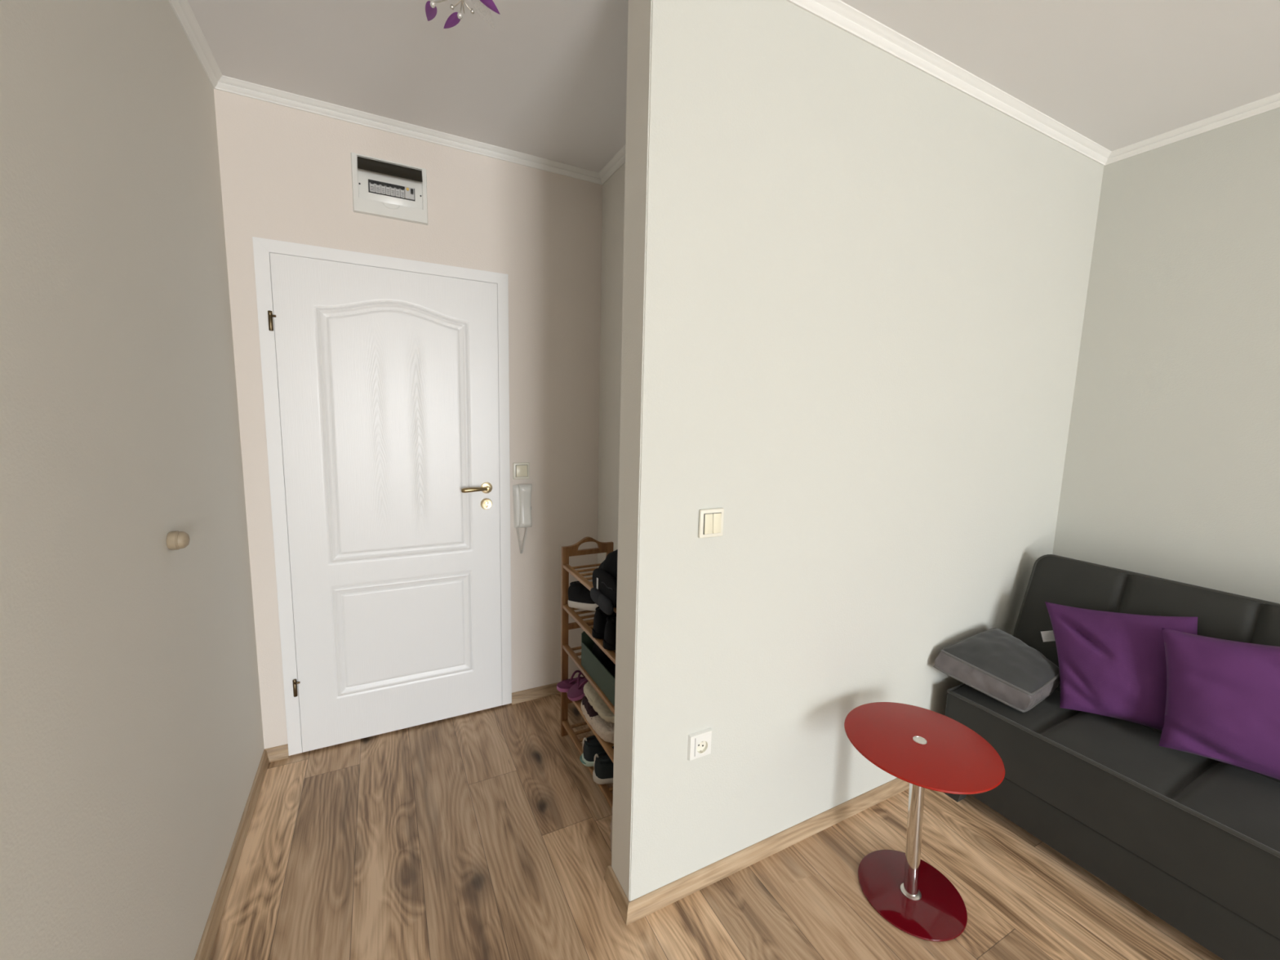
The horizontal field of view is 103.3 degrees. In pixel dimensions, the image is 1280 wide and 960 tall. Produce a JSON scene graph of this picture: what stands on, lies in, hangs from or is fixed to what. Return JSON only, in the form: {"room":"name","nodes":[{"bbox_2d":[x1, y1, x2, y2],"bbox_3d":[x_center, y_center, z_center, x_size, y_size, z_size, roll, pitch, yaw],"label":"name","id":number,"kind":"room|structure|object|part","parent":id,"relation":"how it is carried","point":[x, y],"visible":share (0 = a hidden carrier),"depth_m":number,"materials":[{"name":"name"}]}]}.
{"room":"living room","nodes":[
{"label":"living room","id":0,"kind":"room"},
{"bbox_2d":[0,0,264,959],"bbox_3d":[0.076,0.338,-1.300,0.140,2.574,7.836,-2,8,-27],"label":"wall","id":1,"kind":"structure","parent":0,"point":[131,739],"depth_m":1.00,"materials":[{"name":"beige paint"}]},
{"bbox_2d":[166,530,190,550],"bbox_3d":[-1.136,0.148,1.249,0.038,0.047,0.047,-2,8,-27],"label":"stopper","id":2,"kind":"object","parent":1,"relation":"attached to","point":[175,540],"visible":1,"depth_m":1.23,"materials":[{"name":"beige plastic"}]},
{"bbox_2d":[168,0,222,88],"bbox_3d":[0.221,-0.914,-1.494,0.034,0.035,7.396,-2,8,-27],"label":"trim","id":3,"kind":"structure","parent":1,"relation":"attached to","point":[182,9],"depth_m":1.54,"materials":[{"name":"white"}]},
{"bbox_2d":[194,749,269,959],"bbox_3d":[0.152,1.595,-1.173,0.016,0.054,7.396,-2,8,-27],"label":"baseboard","id":4,"kind":"structure","parent":1,"relation":"attached to","point":[204,949],"depth_m":1.56,"materials":[{"name":"brown wood"}]},
{"bbox_2d":[213,88,602,749],"bbox_3d":[-0.907,-0.158,2.341,1.464,2.574,0.200,-2,8,-27],"label":"wall","id":5,"kind":"structure","parent":0,"point":[286,172],"depth_m":2.21,"materials":[{"name":"beige paint"}]},
{"bbox_2d":[265,743,288,762],"bbox_3d":[-1.503,1.131,2.092,0.082,0.054,0.016,-2,8,-27],"label":"baseboard","id":6,"kind":"structure","parent":5,"relation":"attached to","point":[281,752],"depth_m":2.09,"materials":[{"name":"brown wood"}]},
{"bbox_2d":[252,236,511,755],"bbox_3d":[-1.035,0.111,2.202,0.923,2.050,0.165,-2,8,-27],"label":"door","id":7,"kind":"structure","parent":5,"relation":"in","point":[385,380],"depth_m":2.15,"materials":[{"name":"white wood"}]},
{"bbox_3d":[-0.740,0.042,2.280,0.128,0.023,0.050,-2,8,-27],"label":"handle","id":8,"kind":"part","parent":7,"relation":"part of","materials":[{"name":"gold metal"}]},
{"bbox_2d":[351,152,427,225],"bbox_3d":[-0.993,-1.161,2.018,0.271,0.216,0.037,-2,8,-27],"label":"box","id":9,"kind":"object","parent":5,"relation":"attached to","point":[385,188],"visible":1,"depth_m":2.02,"materials":[{"name":"white plastic"}]},
{"bbox_2d":[404,186,414,199],"bbox_3d":[-0.936,-1.165,2.058,0.035,0.044,0.007,-2,8,-27],"label":"switch","id":10,"kind":"object","parent":9,"relation":"attached to","point":[409,191],"depth_m":2.05,"materials":[{"name":"white plastic"}]},
{"bbox_2d":[213,75,601,184],"bbox_3d":[-0.822,-1.402,2.075,1.464,0.035,0.034,-2,8,-27],"label":"trim","id":11,"kind":"structure","parent":5,"relation":"attached to","point":[228,84],"depth_m":2.00,"materials":[{"name":"white"}]},
{"bbox_2d":[512,462,529,479],"bbox_3d":[-0.564,-0.043,2.412,0.078,0.078,0.016,-2,8,-27],"label":"light switch","id":12,"kind":"object","parent":5,"relation":"attached to","point":[521,470],"visible":1,"depth_m":2.41,"materials":[{"name":"beige plastic"}]},
{"bbox_2d":[512,484,532,553],"bbox_3d":[-0.562,0.188,2.431,0.087,0.338,0.040,-2,8,-27],"label":"handset","id":13,"kind":"object","parent":5,"relation":"attached to","point":[522,493],"visible":1,"depth_m":2.42,"materials":[{"name":"white plastic"}]},
{"bbox_3d":[-0.566,0.126,2.432,0.086,0.210,0.019,-2,8,-27],"label":"plate","id":14,"kind":"part","parent":13,"relation":"part of","materials":[{"name":"white plastic"}]},
{"bbox_3d":[-0.569,0.290,2.446,0.059,0.132,0.017,-2,8,-27],"label":"coiled cord","id":15,"kind":"part","parent":13,"relation":"part of","materials":[{"name":"white plastic"}]},
{"bbox_2d":[511,681,560,704],"bbox_3d":[-0.440,1.087,2.636,0.456,0.054,0.016,-2,8,-27],"label":"baseboard","id":16,"kind":"structure","parent":5,"relation":"attached to","point":[541,691],"depth_m":2.58,"materials":[{"name":"brown wood"}]},
{"bbox_2d":[596,162,625,567],"bbox_3d":[0.781,-0.147,2.584,1.761,2.574,1.314,-2,8,-27],"label":"wall","id":17,"kind":"structure","parent":0,"point":[613,189],"depth_m":2.42,"materials":[{"name":"beige paint"}]},
{"bbox_2d":[599,144,625,184],"bbox_3d":[0.060,-1.360,1.925,0.034,0.035,1.114,-2,8,-27],"label":"trim","id":18,"kind":"structure","parent":17,"relation":"attached to","point":[618,160],"depth_m":2.27,"materials":[{"name":"white"}]},
{"bbox_2d":[208,693,1223,959],"bbox_3d":[1.540,1.611,-0.361,3.504,0.120,7.836,-2,8,-27],"label":"floor","id":19,"kind":"structure","parent":0,"point":[484,834],"depth_m":1.60,"materials":[{"name":"brown wood"}]},
{"bbox_2d":[560,536,616,808],"bbox_3d":[-0.084,0.747,1.990,0.241,0.911,0.705,-2,8,-27],"label":"shoe rack","id":20,"kind":"object","parent":19,"relation":"on","point":[566,729],"visible":0.23,"depth_m":2.19,"materials":[{"name":"brown wood"}]},
{"bbox_2d":[556,670,585,692],"bbox_3d":[-0.252,0.881,2.244,0.235,0.057,0.076,-2,8,-23],"label":"flip flop","id":21,"kind":"object","parent":20,"relation":"on","point":[564,686],"visible":0.48,"depth_m":2.21,"materials":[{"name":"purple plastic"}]},
{"bbox_2d":[567,671,588,701],"bbox_3d":[-0.209,0.865,2.168,0.212,0.108,0.088,-3,9,-30],"label":"flip flop","id":22,"kind":"object","parent":20,"relation":"on","point":[575,692],"visible":0.44,"depth_m":2.13,"materials":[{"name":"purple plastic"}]},
{"bbox_2d":[568,581,598,611],"bbox_3d":[-0.202,0.498,2.085,0.103,0.126,0.294,-5,10,-40],"label":"trainer","id":23,"kind":"object","parent":20,"relation":"on","point":[579,596],"visible":0.55,"depth_m":2.08,"materials":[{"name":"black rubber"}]},
{"bbox_2d":[562,720,613,808],"bbox_3d":[-0.093,1.130,2.039,0.237,0.016,0.669,-2,8,-27],"label":"shelf","id":24,"kind":"object","parent":20,"relation":"attached to","point":[606,791],"depth_m":2.14,"materials":[{"name":"brown wood"}]},
{"bbox_2d":[562,644,614,715],"bbox_3d":[-0.084,0.771,1.993,0.237,0.016,0.669,-2,8,-27],"label":"shelf","id":25,"kind":"object","parent":20,"relation":"attached to","point":[566,647],"depth_m":2.02,"materials":[{"name":"brown wood"}]},
{"bbox_2d":[562,604,615,664],"bbox_3d":[-0.080,0.590,1.970,0.237,0.016,0.669,-2,8,-27],"label":"shelf","id":26,"kind":"object","parent":20,"relation":"attached to","point":[575,615],"depth_m":2.02,"materials":[{"name":"brown wood"}]},
{"bbox_2d":[563,563,616,613],"bbox_3d":[-0.075,0.409,1.946,0.237,0.016,0.669,-2,8,-27],"label":"shelf","id":27,"kind":"object","parent":20,"relation":"attached to","point":[566,567],"depth_m":2.08,"materials":[{"name":"brown wood"}]},
{"bbox_2d":[566,692,613,763],"bbox_3d":[-0.089,0.952,2.016,0.237,0.016,0.669,-2,8,-27],"label":"shelf","id":28,"kind":"object","parent":20,"relation":"attached to","point":[607,747],"depth_m":1.87,"materials":[{"name":"brown wood"}]},
{"bbox_2d":[579,735,613,766],"bbox_3d":[-0.107,1.069,2.033,0.269,0.105,0.094,0,8,-13],"label":"trainer","id":29,"kind":"object","parent":20,"relation":"on","point":[592,746],"visible":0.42,"depth_m":1.99,"materials":[{"name":"black fabric"}]},
{"bbox_2d":[580,694,614,743],"bbox_3d":[-0.146,0.913,1.959,0.102,0.072,0.284,-3,8,-29],"label":"slipper","id":30,"kind":"object","parent":20,"relation":"on","point":[604,729],"visible":0.45,"depth_m":1.91,"materials":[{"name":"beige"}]},
{"bbox_2d":[581,628,615,706],"bbox_3d":[-0.072,0.693,1.948,0.204,0.150,0.325,-2,8,-27],"label":"box","id":31,"kind":"object","parent":20,"relation":"on","point":[606,682],"visible":0.3,"depth_m":1.91,"materials":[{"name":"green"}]},
{"bbox_2d":[591,642,615,678],"bbox_3d":[-0.109,0.704,1.929,0.086,0.122,0.245,-3,9,-33],"label":"shoe","id":32,"kind":"object","parent":31,"relation":"in","point":[597,651],"visible":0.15,"depth_m":1.93,"materials":[{"name":"black"}]},
{"bbox_2d":[582,681,614,723],"bbox_3d":[-0.143,0.854,1.962,0.094,0.042,0.279,-3,8,-28],"label":"slipper","id":33,"kind":"object","parent":20,"relation":"on","point":[592,695],"visible":0.42,"depth_m":1.93,"materials":[{"name":"beige fabric"}]},
{"bbox_2d":[592,751,613,784],"bbox_3d":[-0.051,1.081,1.947,0.260,0.105,0.094,-1,8,-17],"label":"trainer","id":34,"kind":"object","parent":20,"relation":"on","point":[602,773],"visible":0.28,"depth_m":1.89,"materials":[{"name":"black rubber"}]},
{"bbox_2d":[590,549,617,614],"bbox_3d":[-0.040,0.340,1.817,0.242,0.215,0.392,-2,8,-27],"label":"backpack","id":35,"kind":"object","parent":20,"relation":"on","point":[603,593],"visible":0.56,"depth_m":1.76,"materials":[{"name":"black fabric"}]},
{"bbox_2d":[591,606,616,639],"bbox_3d":[-0.053,0.530,1.942,0.265,0.109,0.096,-2,8,-23],"label":"trainer","id":36,"kind":"object","parent":20,"relation":"on","point":[600,617],"visible":0.14,"depth_m":1.88,"materials":[{"name":"black fabric"}]},
{"bbox_2d":[603,613,616,650],"bbox_3d":[-0.008,0.543,1.854,0.260,0.109,0.096,-2,8,-23],"label":"trainer","id":37,"kind":"object","parent":20,"relation":"on","point":[610,633],"visible":0.19,"depth_m":1.79,"materials":[{"name":"black"}]},
{"bbox_2d":[609,806,613,853],"bbox_3d":[-0.065,1.128,1.623,0.063,0.249,0.057,-2,8,-27],"label":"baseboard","id":38,"kind":"structure","parent":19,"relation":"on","point":[611,833],"depth_m":1.61,"materials":[{"name":"wood"}]},
{"bbox_2d":[844,702,1004,942],"bbox_3d":[0.831,1.030,1.549,0.419,0.508,0.419,-2,8,-27],"label":"side table","id":39,"kind":"object","parent":19,"relation":"on","point":[922,748],"visible":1,"depth_m":1.52,"materials":[{"name":"red glass"}]},
{"bbox_3d":[0.839,1.032,1.543,0.044,0.487,0.059,-2,8,-27],"label":"post","id":40,"kind":"part","parent":39,"relation":"part of","materials":[{"name":"silver metal"}]},
{"bbox_2d":[943,554,1279,959],"bbox_3d":[1.923,0.886,1.276,0.684,0.916,1.914,-2,8,-27],"label":"sofa","id":41,"kind":"object","parent":19,"relation":"on","point":[1193,840],"visible":0.59,"depth_m":1.57,"materials":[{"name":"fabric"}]},
{"bbox_3d":[1.243,1.204,1.972,0.052,0.075,0.090,-2,8,-27],"label":"leg","id":42,"kind":"part","parent":41,"relation":"part of","materials":[{"name":"grey fabric"}]},
{"bbox_2d":[933,627,1059,712],"bbox_3d":[1.377,0.718,1.931,0.390,0.180,0.293,-2,8,-27],"label":"cushion","id":43,"kind":"object","parent":41,"relation":"on","point":[993,662],"visible":0.98,"depth_m":1.88,"materials":[{"name":"grey fabric"}]},
{"bbox_3d":[1.832,1.022,1.248,0.479,0.226,1.902,-2,8,-27],"label":"seat","id":44,"kind":"part","parent":41,"relation":"part of","materials":[{"name":"grey fabric"}]},
{"bbox_2d":[1040,601,1197,730],"bbox_3d":[1.683,0.639,1.770,0.210,0.387,0.494,-5,10,-40],"label":"cushion","id":45,"kind":"object","parent":41,"relation":"on","point":[1113,664],"visible":0.78,"depth_m":1.75,"materials":[{"name":"purple fabric"}]},
{"bbox_3d":[2.094,0.739,1.343,0.293,0.623,1.902,-2,8,-27],"label":"backrest","id":46,"kind":"part","parent":41,"relation":"part of","materials":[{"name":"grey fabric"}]},
{"bbox_2d":[1158,627,1279,779],"bbox_3d":[1.822,0.666,1.484,0.438,0.410,0.159,8,10,42],"label":"cushion","id":47,"kind":"object","parent":41,"relation":"on","point":[1223,698],"visible":1,"depth_m":1.50,"materials":[{"name":"purple fabric"}]},
{"bbox_2d":[187,0,1279,172],"bbox_3d":[1.606,-1.060,-0.706,3.504,0.120,7.836,-2,8,-27],"label":"ceiling","id":48,"kind":"structure","parent":0,"point":[547,79],"depth_m":1.59,"materials":[{"name":"white paint"}]},
{"bbox_2d":[425,0,500,28],"bbox_3d":[-0.301,-1.140,1.001,0.362,0.252,0.310,2,7,1],"label":"ceiling lamp","id":49,"kind":"object","parent":48,"relation":"attached to","point":[455,18],"visible":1,"depth_m":1.12,"materials":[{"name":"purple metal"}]},
{"bbox_2d":[611,0,1103,925],"bbox_3d":[0.928,-0.048,1.846,2.179,2.574,0.147,-2,8,-27],"label":"wall","id":50,"kind":"structure","parent":0,"point":[855,283],"depth_m":1.56,"materials":[{"name":"beige paint"}]},
{"bbox_2d":[604,866,629,924],"bbox_3d":[-0.069,1.240,1.522,0.016,0.054,0.163,-2,8,-27],"label":"baseboard","id":51,"kind":"structure","parent":50,"relation":"attached to","point":[613,884],"depth_m":1.52,"materials":[{"name":"brown wood"}]},
{"bbox_2d":[687,728,711,760],"bbox_3d":[0.179,0.788,1.506,0.080,0.080,0.010,-2,8,-27],"label":"power socket","id":52,"kind":"object","parent":50,"relation":"attached to","point":[700,742],"visible":1,"depth_m":1.50,"materials":[{"name":"white plastic"}]},
{"bbox_2d":[697,507,724,537],"bbox_3d":[0.202,0.121,1.420,0.080,0.080,0.016,-2,8,-27],"label":"light switch","id":53,"kind":"object","parent":50,"relation":"attached to","point":[711,520],"visible":1,"depth_m":1.41,"materials":[{"name":"beige plastic"}]},
{"bbox_2d":[786,0,1111,165],"bbox_3d":[0.985,-1.297,1.614,2.196,0.035,0.034,-2,8,-27],"label":"trim","id":54,"kind":"structure","parent":50,"relation":"attached to","point":[837,13],"depth_m":1.60,"materials":[{"name":"white"}]},
{"bbox_2d":[1052,107,1279,603],"bbox_3d":[3.069,0.214,0.233,0.140,2.574,7.836,-2,8,-27],"label":"wall","id":55,"kind":"structure","parent":0,"point":[1171,468],"depth_m":1.94,"materials":[{"name":"beige paint"}]},
{"bbox_2d":[1104,93,1279,165],"bbox_3d":[3.343,-0.954,-0.588,0.034,0.035,6.152,-2,8,-27],"label":"trim","id":56,"kind":"structure","parent":55,"relation":"attached to","point":[1272,102],"depth_m":1.87,"materials":[{"name":"white"}]}
]}

